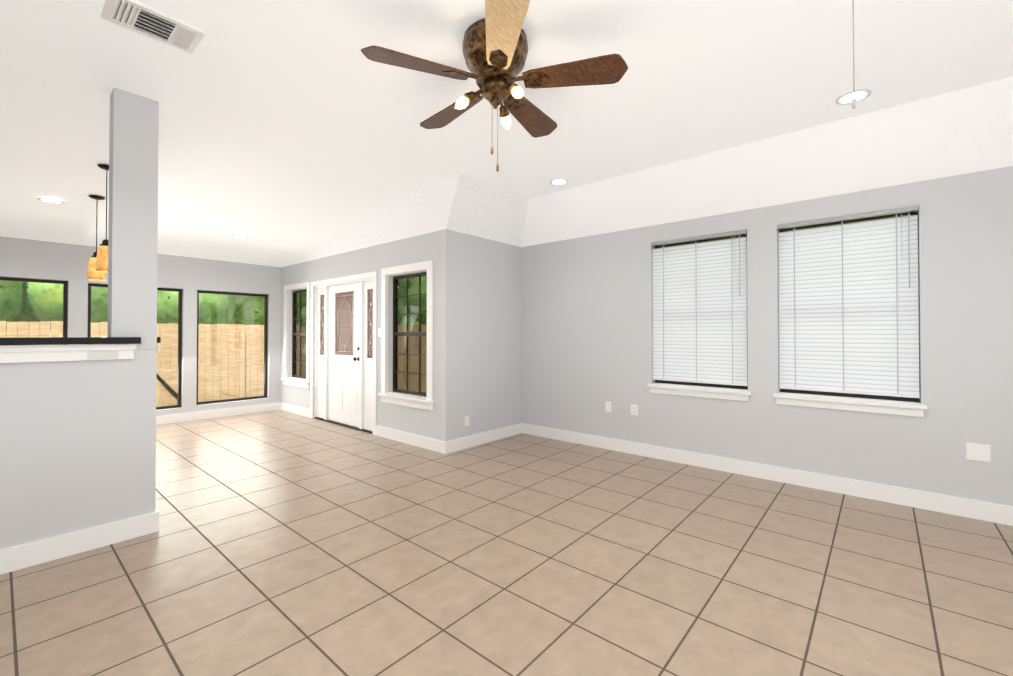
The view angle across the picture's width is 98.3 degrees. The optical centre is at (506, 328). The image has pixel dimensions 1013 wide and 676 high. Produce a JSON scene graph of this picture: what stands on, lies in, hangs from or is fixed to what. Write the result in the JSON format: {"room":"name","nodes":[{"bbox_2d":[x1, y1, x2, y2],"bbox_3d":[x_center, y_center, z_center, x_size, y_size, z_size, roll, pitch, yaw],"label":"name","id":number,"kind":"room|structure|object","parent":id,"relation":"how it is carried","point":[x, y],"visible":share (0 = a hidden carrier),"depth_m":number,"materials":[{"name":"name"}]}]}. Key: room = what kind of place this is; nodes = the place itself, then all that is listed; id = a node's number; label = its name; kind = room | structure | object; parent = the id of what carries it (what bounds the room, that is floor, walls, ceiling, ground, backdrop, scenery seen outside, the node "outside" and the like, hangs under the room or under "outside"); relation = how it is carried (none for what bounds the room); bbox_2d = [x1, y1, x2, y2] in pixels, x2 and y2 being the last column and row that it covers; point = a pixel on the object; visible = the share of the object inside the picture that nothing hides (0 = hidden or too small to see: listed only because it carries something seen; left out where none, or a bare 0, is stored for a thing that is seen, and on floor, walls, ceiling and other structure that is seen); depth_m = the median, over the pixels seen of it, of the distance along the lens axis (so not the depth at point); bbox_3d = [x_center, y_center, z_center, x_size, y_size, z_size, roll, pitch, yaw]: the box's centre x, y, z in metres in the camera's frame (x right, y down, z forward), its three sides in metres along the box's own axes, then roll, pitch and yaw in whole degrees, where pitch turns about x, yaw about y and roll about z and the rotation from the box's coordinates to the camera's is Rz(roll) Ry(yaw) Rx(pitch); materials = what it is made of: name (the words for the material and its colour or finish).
{"room":"empty living room","nodes":[
{"label":"empty living room","id":0,"kind":"room"},
{"bbox_2d":[0,349,156,549],"bbox_3d":[-4.300,0.712,0.695,0.150,1.200,5.920,-1,-1,41],"label":"wall","id":1,"kind":"structure","parent":0,"point":[77,445],"depth_m":2.60,"materials":[{"name":"grey paint"}]},
{"bbox_2d":[0,344,136,362],"bbox_3d":[-4.266,0.118,0.600,0.034,0.094,5.812,-1,-1,41],"label":"trim","id":2,"kind":"structure","parent":1,"relation":"attached to","point":[28,353],"depth_m":2.55,"materials":[{"name":"white wood"}]},
{"bbox_2d":[0,509,158,574],"bbox_3d":[-4.223,1.246,0.653,0.016,0.129,5.906,-1,-1,41],"label":"baseboard","id":3,"kind":"structure","parent":1,"relation":"attached to","point":[18,557],"depth_m":2.59,"materials":[{"name":"white wood"}]},
{"bbox_2d":[0,337,160,344],"bbox_3d":[-4.355,0.051,0.788,0.455,0.040,5.960,-1,-1,41],"label":"countertop","id":4,"kind":"structure","parent":1,"relation":"on","point":[59,340],"depth_m":2.58,"materials":[{"name":"black stone"}]},
{"bbox_2d":[107,87,158,349],"bbox_3d":[-2.445,-0.700,2.871,0.150,1.669,0.225,-1,-1,41],"label":"column","id":5,"kind":"structure","parent":1,"relation":"on","point":[133,213],"depth_m":2.81,"materials":[{"name":"grey paint"}]},
{"bbox_2d":[0,236,280,415],"bbox_3d":[-6.729,-0.149,4.339,0.150,3.000,8.570,-1,-1,41],"label":"wall","id":6,"kind":"structure","parent":0,"point":[55,261],"depth_m":6.51,"materials":[{"name":"grey paint"}]},
{"bbox_2d":[0,277,67,345],"bbox_3d":[-6.060,-0.140,5.148,0.050,0.954,1.264,-1,-1,41],"label":"window","id":7,"kind":"structure","parent":6,"relation":"in","point":[64,298],"depth_m":5.46,"materials":[{"name":"brown metal"}]},
{"bbox_2d":[87,283,181,409],"bbox_3d":[-5.193,0.281,6.153,0.050,1.754,1.024,-1,-1,41],"label":"window","id":8,"kind":"structure","parent":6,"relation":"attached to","point":[179,331],"depth_m":6.44,"materials":[{"name":"clear glass"}]},
{"bbox_2d":[156,402,279,424],"bbox_3d":[-6.607,1.286,4.338,0.016,0.129,8.390,-1,-1,41],"label":"baseboard","id":9,"kind":"structure","parent":6,"relation":"attached to","point":[209,414],"depth_m":6.78,"materials":[{"name":"white wood"}]},
{"bbox_2d":[196,290,267,404],"bbox_3d":[-4.411,0.286,7.063,0.050,1.744,1.024,-1,-1,41],"label":"window","id":10,"kind":"structure","parent":6,"relation":"in","point":[265,308],"depth_m":7.08,"materials":[{"name":"clear glass"}]},
{"bbox_2d":[281,229,455,441],"bbox_3d":[-2.280,-0.128,6.265,4.390,3.000,0.150,-1,-1,41],"label":"wall","id":11,"kind":"structure","parent":0,"point":[438,248],"depth_m":5.09,"materials":[{"name":"grey paint"}]},
{"bbox_2d":[280,402,309,417],"bbox_3d":[-3.455,1.316,7.150,1.095,0.129,0.016,-1,-1,41],"label":"baseboard","id":12,"kind":"structure","parent":11,"relation":"attached to","point":[286,407],"depth_m":7.12,"materials":[{"name":"white wood"}]},
{"bbox_2d":[281,282,309,388],"bbox_3d":[-3.408,0.099,7.151,0.960,1.675,0.138,-1,-1,41],"label":"window frame","id":13,"kind":"structure","parent":11,"relation":"attached to","point":[287,369],"depth_m":7.37,"materials":[{"name":"white wood"}]},
{"bbox_2d":[292,289,306,378],"bbox_3d":[-3.346,0.082,7.224,0.754,1.474,0.050,-1,-1,41],"label":"window","id":14,"kind":"structure","parent":11,"relation":"in","point":[299,311],"depth_m":7.34,"materials":[{"name":"brown metal"}]},
{"bbox_2d":[310,271,376,434],"bbox_3d":[-2.319,0.316,6.253,1.800,2.108,0.162,-1,-1,41],"label":"entry door","id":15,"kind":"structure","parent":11,"relation":"in","point":[343,353],"depth_m":6.24,"materials":[{"name":"white wood"}]},
{"bbox_2d":[378,260,433,410],"bbox_3d":[-1.189,0.073,5.246,1.030,1.685,0.138,-1,-1,41],"label":"window frame","id":16,"kind":"structure","parent":11,"relation":"attached to","point":[419,402],"depth_m":5.37,"materials":[{"name":"white wood"}]},
{"bbox_2d":[393,272,426,395],"bbox_3d":[-1.127,0.062,5.319,0.804,1.474,0.050,-1,-1,41],"label":"window","id":17,"kind":"structure","parent":11,"relation":"in","point":[409,333],"depth_m":5.37,"materials":[{"name":"brown metal"}]},
{"bbox_2d":[376,425,447,453],"bbox_3d":[-1.162,1.295,5.180,1.331,0.129,0.016,-1,-1,41],"label":"baseboard","id":18,"kind":"structure","parent":11,"relation":"attached to","point":[435,445],"depth_m":5.10,"materials":[{"name":"white wood"}]},
{"bbox_2d":[456,232,520,438],"bbox_3d":[-0.241,-0.138,5.385,0.150,3.000,1.170,-1,-1,41],"label":"wall","id":19,"kind":"structure","parent":0,"point":[488,334],"depth_m":5.28,"materials":[{"name":"grey paint"}]},
{"bbox_2d":[465,415,468,425],"bbox_3d":[-0.451,1.048,5.005,0.009,0.115,0.072,-1,-1,41],"label":"outlet","id":20,"kind":"object","parent":19,"relation":"attached to","point":[466,420],"visible":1,"depth_m":5.00,"materials":[{"name":"white plastic"}]},
{"bbox_2d":[448,423,519,452],"bbox_3d":[-0.231,1.296,5.254,0.016,0.129,1.290,-1,-1,41],"label":"baseboard","id":21,"kind":"structure","parent":19,"relation":"attached to","point":[485,437],"depth_m":5.18,"materials":[{"name":"white wood"}]},
{"bbox_2d":[0,410,1012,675],"bbox_3d":[-2.032,1.358,1.257,11.270,0.080,10.040,-1,-1,41],"label":"floor","id":22,"kind":"structure","parent":0,"point":[280,542],"depth_m":2.37,"materials":[{"name":"tile"}]},
{"bbox_2d":[0,0,1012,266],"bbox_3d":[-2.023,-1.362,1.302,10.976,0.460,9.775,-1,-1,41],"label":"ceiling","id":23,"kind":"structure","parent":0,"point":[292,132],"depth_m":3.05,"materials":[{"name":"white paint"}]},
{"bbox_2d":[37,197,64,203],"bbox_3d":[-4.470,-1.258,4.303,0.190,0.010,0.190,-1,-1,41],"label":"recessed light","id":24,"kind":"object","parent":23,"relation":"in","point":[51,200],"visible":1,"depth_m":4.29,"materials":[{"name":"white"}]},
{"bbox_2d":[87,195,104,280],"bbox_3d":[-4.016,-0.888,4.290,0.126,0.818,0.128,-1,-1,41],"label":"pendant light","id":25,"kind":"object","parent":23,"relation":"hanging from","point":[93,274],"visible":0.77,"depth_m":4.25,"materials":[{"name":"orange glass"}]},
{"bbox_2d":[96,164,108,272],"bbox_3d":[-3.405,-0.935,3.728,0.126,0.900,0.128,-1,-1,41],"label":"pendant light","id":26,"kind":"object","parent":23,"relation":"hanging from","point":[102,260],"visible":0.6,"depth_m":3.68,"materials":[{"name":"orange glass"}]},
{"bbox_2d":[101,0,205,54],"bbox_3d":[-1.756,-1.514,2.185,0.250,0.018,0.370,-1,-1,41],"label":"ceiling vent","id":27,"kind":"object","parent":23,"relation":"in","point":[140,18],"visible":1,"depth_m":2.17,"materials":[{"name":"white metal"}]},
{"bbox_2d":[232,234,248,236],"bbox_3d":[-3.494,-1.223,5.745,0.190,0.010,0.190,-1,-1,41],"label":"recessed light","id":28,"kind":"object","parent":23,"relation":"in","point":[241,235],"visible":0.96,"depth_m":5.73,"materials":[{"name":"white"}]},
{"bbox_2d":[361,0,627,171],"bbox_3d":[-0.069,-1.171,2.323,1.251,0.700,1.260,-1,-1,41],"label":"ceiling fan","id":29,"kind":"object","parent":23,"relation":"hanging from","point":[495,47],"visible":1,"depth_m":2.19,"materials":[{"name":"brown wood"}]},
{"bbox_2d":[550,178,567,184],"bbox_3d":[0.533,-1.492,4.451,0.190,0.010,0.190,-1,-1,41],"label":"recessed light","id":30,"kind":"object","parent":23,"relation":"in","point":[559,181],"visible":1,"depth_m":4.43,"materials":[{"name":"white"}]},
{"bbox_2d":[835,88,871,104],"bbox_3d":[2.257,-1.510,2.852,0.190,0.010,0.190,-1,-1,41],"label":"recessed light","id":31,"kind":"object","parent":23,"relation":"in","point":[846,98],"visible":0.92,"depth_m":2.85,"materials":[{"name":"white"}]},
{"bbox_2d":[852,0,855,108],"bbox_3d":[1.305,-1.178,1.648,0.014,0.700,0.014,-1,-1,41],"label":"cord","id":32,"kind":"object","parent":23,"relation":"hanging from","point":[854,103],"visible":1,"depth_m":1.65,"materials":[{"name":"grey plastic"}]},
{"bbox_2d":[521,166,1012,505],"bbox_3d":[2.798,-0.156,3.644,7.030,3.000,0.150,-1,-1,41],"label":"wall","id":33,"kind":"structure","parent":0,"point":[586,327],"depth_m":3.82,"materials":[{"name":"grey paint"}]},
{"bbox_2d":[605,401,610,411],"bbox_3d":[1.150,0.878,4.945,0.072,0.115,0.006,-1,-1,41],"label":"electrical outlet","id":34,"kind":"object","parent":33,"relation":"attached to","point":[607,406],"visible":1,"depth_m":4.95,"materials":[{"name":"white plastic"}]},
{"bbox_2d":[631,404,637,415],"bbox_3d":[1.385,0.875,4.742,0.085,0.115,0.009,-1,-1,41],"label":"electrical outlet","id":35,"kind":"object","parent":33,"relation":"attached to","point":[634,409],"visible":1,"depth_m":4.74,"materials":[{"name":"white plastic"}]},
{"bbox_2d":[647,383,750,400],"bbox_3d":[1.890,0.618,4.343,0.970,0.098,0.120,-1,-1,41],"label":"sill","id":36,"kind":"structure","parent":33,"relation":"attached to","point":[709,392],"depth_m":4.28,"materials":[{"name":"white wood"}]},
{"bbox_2d":[654,234,747,388],"bbox_3d":[1.949,-0.168,4.420,0.904,1.494,0.050,-1,-1,41],"label":"window","id":37,"kind":"structure","parent":33,"relation":"in","point":[693,383],"depth_m":4.36,"materials":[{"name":"brown metal"}]},
{"bbox_2d":[651,229,747,385],"bbox_3d":[1.885,-0.193,4.346,0.902,1.448,0.066,-1,-1,41],"label":"window blinds","id":38,"kind":"object","parent":37,"relation":"attached to","point":[699,319],"visible":0.98,"depth_m":4.32,"materials":[{"name":"white plastic"}]},
{"bbox_2d":[520,423,1012,525],"bbox_3d":[2.733,1.277,3.575,6.700,0.129,0.016,-1,-1,41],"label":"baseboard","id":39,"kind":"structure","parent":33,"relation":"attached to","point":[969,508],"depth_m":3.73,"materials":[{"name":"white wood"}]},
{"bbox_2d":[779,211,919,401],"bbox_3d":[2.825,-0.176,3.668,0.914,1.494,0.050,-1,-1,41],"label":"window","id":40,"kind":"structure","parent":33,"relation":"in","point":[851,394],"depth_m":3.60,"materials":[{"name":"brown metal"}]},
{"bbox_2d":[777,205,918,397],"bbox_3d":[2.761,-0.201,3.593,0.912,1.448,0.066,-1,-1,41],"label":"window blinds","id":41,"kind":"object","parent":40,"relation":"attached to","point":[849,323],"visible":0.98,"depth_m":3.56,"materials":[{"name":"white plastic"}]},
{"bbox_2d":[773,392,926,416],"bbox_3d":[2.766,0.610,3.591,0.980,0.098,0.120,-1,-1,41],"label":"sill","id":42,"kind":"structure","parent":33,"relation":"attached to","point":[906,408],"depth_m":3.52,"materials":[{"name":"white wood"}]},
{"bbox_2d":[966,442,990,461],"bbox_3d":[3.320,0.868,3.082,0.120,0.120,0.006,-1,-1,41],"label":"cover plate","id":43,"kind":"object","parent":33,"relation":"attached to","point":[978,452],"visible":1,"depth_m":3.08,"materials":[{"name":"white plastic"}]},
{"label":"outside","id":44,"kind":"structure","parent":0,"visible":0},
{"bbox_3d":[-9.545,1.790,7.877,65.000,0.200,80.000,-1,-1,41],"label":"ground","id":45,"kind":"structure","parent":44,"visible":0},
{"bbox_2d":[11,310,38,336],"bbox_3d":[-13.329,-1.084,11.676,4.070,5.674,6.831,-1,-1,41],"label":"tree","id":46,"kind":"object","parent":45,"relation":"on","point":[25,318],"depth_m":11.20,"materials":[{"name":"green plant"}]},
{"bbox_2d":[0,280,107,328],"bbox_3d":[-12.000,-0.992,10.337,3.232,5.497,5.324,-1,-1,41],"label":"tree","id":47,"kind":"object","parent":45,"relation":"on","point":[33,297],"depth_m":10.37,"materials":[{"name":"green plant"}]},
{"bbox_2d":[0,321,263,403],"bbox_3d":[-12.559,0.725,4.908,0.110,1.865,23.550,-1,-1,41],"label":"fence","id":48,"kind":"object","parent":45,"relation":"on","point":[19,332],"depth_m":8.91,"materials":[{"name":"brown wood"}]},
{"bbox_2d":[33,290,263,329],"bbox_3d":[-11.306,-1.336,14.427,4.994,6.155,6.970,-1,-1,41],"label":"tree","id":49,"kind":"object","parent":45,"relation":"on","point":[225,314],"depth_m":13.60,"materials":[{"name":"green plant"}]},
{"bbox_2d":[160,329,263,405],"bbox_3d":[-5.840,0.853,9.814,0.110,1.715,3.050,-1,-1,41],"label":"fence","id":50,"kind":"object","parent":45,"relation":"on","point":[259,391],"depth_m":9.36,"materials":[{"name":"brown wood"}]},
{"bbox_2d":[156,331,244,397],"bbox_3d":[-6.479,0.861,8.943,0.045,1.640,2.044,-1,-1,41],"label":"brace","id":51,"kind":"object","parent":50,"relation":"attached to","point":[241,364],"depth_m":9.65,"materials":[{"name":"brown wood"}]},
{"bbox_2d":[231,298,263,324],"bbox_3d":[-9.299,-0.794,17.327,4.001,5.206,5.823,-1,-1,41],"label":"tree","id":52,"kind":"object","parent":45,"relation":"on","point":[257,308],"depth_m":15.27,"materials":[{"name":"green plant"}]}
]}

